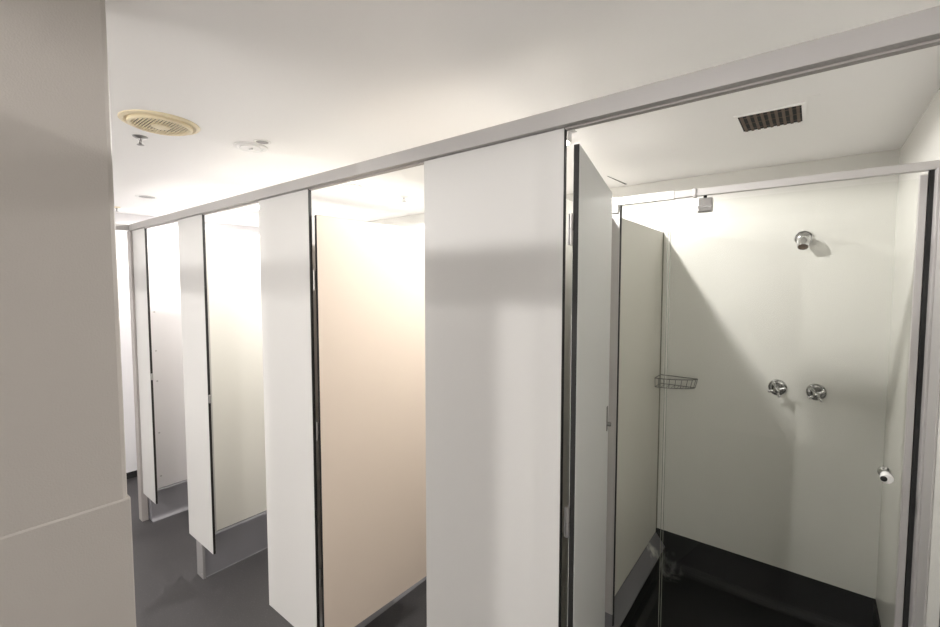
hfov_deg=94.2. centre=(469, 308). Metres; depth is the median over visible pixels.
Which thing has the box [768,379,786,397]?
tap
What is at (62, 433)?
wall
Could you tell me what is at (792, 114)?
ceiling vent
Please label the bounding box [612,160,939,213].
rail
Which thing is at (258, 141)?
recessed light
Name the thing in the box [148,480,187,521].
plinth
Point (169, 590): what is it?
floor
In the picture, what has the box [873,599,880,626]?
baseboard
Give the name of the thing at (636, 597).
plinth
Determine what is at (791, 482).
wall
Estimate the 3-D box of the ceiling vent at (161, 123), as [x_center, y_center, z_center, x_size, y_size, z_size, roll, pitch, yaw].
[-1.155,-0.683,1.632,0.252,0.018,0.252,2,4,38]
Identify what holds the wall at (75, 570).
attached to the wall at (62, 433)
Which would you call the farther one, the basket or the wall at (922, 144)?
the basket
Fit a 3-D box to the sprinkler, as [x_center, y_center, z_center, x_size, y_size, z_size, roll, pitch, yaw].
[-1.345,-0.683,1.784,0.052,0.036,0.052,2,4,38]
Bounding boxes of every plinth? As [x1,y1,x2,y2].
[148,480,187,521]
[196,510,267,578]
[355,577,425,626]
[605,532,669,626]
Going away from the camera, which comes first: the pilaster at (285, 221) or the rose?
the pilaster at (285, 221)
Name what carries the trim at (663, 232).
attached to the wall at (641, 246)
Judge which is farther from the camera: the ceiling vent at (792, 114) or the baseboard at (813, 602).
the baseboard at (813, 602)
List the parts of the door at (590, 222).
indicator plate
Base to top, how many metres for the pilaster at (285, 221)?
1.854 m
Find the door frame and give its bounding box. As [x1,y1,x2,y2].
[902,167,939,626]
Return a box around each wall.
[0,0,126,536]
[0,494,135,626]
[115,213,258,472]
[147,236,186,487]
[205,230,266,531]
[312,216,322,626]
[367,149,899,598]
[561,199,662,626]
[876,88,939,626]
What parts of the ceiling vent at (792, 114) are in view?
blade, blade, blade, blade, blade, blade, blade, blade, blade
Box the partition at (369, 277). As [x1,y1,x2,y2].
[313,215,425,626]
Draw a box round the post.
[127,231,148,521]
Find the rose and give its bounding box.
[794,231,812,249]
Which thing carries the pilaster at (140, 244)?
attached to the header rail at (918, 30)
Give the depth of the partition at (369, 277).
1.93 m
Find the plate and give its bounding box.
[233,141,267,151]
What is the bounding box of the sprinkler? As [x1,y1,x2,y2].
[132,134,147,145]
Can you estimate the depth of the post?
3.08 m
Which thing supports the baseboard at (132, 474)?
attached to the wall at (170, 230)
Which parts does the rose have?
spray plate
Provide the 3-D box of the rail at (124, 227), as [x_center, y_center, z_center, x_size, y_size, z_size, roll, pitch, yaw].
[-2.781,-0.527,2.486,0.045,0.040,1.354,2,4,38]
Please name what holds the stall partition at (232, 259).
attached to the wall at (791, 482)
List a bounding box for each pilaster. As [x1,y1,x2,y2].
[132,228,157,503]
[178,214,215,554]
[259,189,319,626]
[424,128,576,626]
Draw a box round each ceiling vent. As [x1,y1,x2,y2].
[117,109,199,135]
[733,102,806,133]
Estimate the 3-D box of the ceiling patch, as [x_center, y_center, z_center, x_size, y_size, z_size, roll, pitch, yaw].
[1.152,-0.682,1.463,0.030,0.001,0.180,2,4,38]
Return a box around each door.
[564,144,611,626]
[660,174,927,626]
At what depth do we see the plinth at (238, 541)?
2.66 m
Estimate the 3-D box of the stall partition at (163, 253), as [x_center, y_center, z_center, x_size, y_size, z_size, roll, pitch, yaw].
[-1.776,0.366,3.775,0.023,1.823,1.756,2,4,38]
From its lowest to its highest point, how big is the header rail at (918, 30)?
0.044 m
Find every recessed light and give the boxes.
[135,195,158,198]
[209,216,222,218]
[253,139,270,144]
[343,184,361,189]
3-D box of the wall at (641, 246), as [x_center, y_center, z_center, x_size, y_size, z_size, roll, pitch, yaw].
[0.587,0.495,1.934,0.020,1.811,1.756,2,4,38]
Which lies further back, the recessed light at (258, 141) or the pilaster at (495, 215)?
the recessed light at (258, 141)
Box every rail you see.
[115,223,128,230]
[128,6,939,230]
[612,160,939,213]
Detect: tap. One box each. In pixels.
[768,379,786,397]
[806,384,826,401]
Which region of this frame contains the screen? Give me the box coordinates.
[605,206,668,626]
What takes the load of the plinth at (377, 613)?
on the floor
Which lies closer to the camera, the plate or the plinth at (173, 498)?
the plate
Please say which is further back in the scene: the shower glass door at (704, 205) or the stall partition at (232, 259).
the stall partition at (232, 259)
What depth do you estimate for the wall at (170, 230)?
3.79 m
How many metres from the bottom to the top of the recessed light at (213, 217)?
0.018 m
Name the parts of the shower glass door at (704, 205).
knob, knob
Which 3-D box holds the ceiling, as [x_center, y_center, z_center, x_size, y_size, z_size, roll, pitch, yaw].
[-0.974,-0.718,1.192,6.450,0.100,4.940,2,4,38]
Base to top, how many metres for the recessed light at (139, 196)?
0.002 m
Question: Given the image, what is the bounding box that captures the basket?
[655,374,697,388]
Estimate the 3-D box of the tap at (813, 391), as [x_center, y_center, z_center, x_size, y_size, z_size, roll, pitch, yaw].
[1.688,0.416,2.130,0.082,0.082,0.087,2,4,38]
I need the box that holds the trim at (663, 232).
[656,232,663,527]
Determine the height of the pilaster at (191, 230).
1.854 m
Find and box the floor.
[127,477,813,626]
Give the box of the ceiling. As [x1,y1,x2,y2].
[105,0,939,226]
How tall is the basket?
0.057 m
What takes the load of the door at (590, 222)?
attached to the pilaster at (495, 215)
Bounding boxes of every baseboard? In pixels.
[126,470,136,478]
[656,528,875,626]
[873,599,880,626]
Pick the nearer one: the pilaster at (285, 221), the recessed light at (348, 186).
the pilaster at (285, 221)

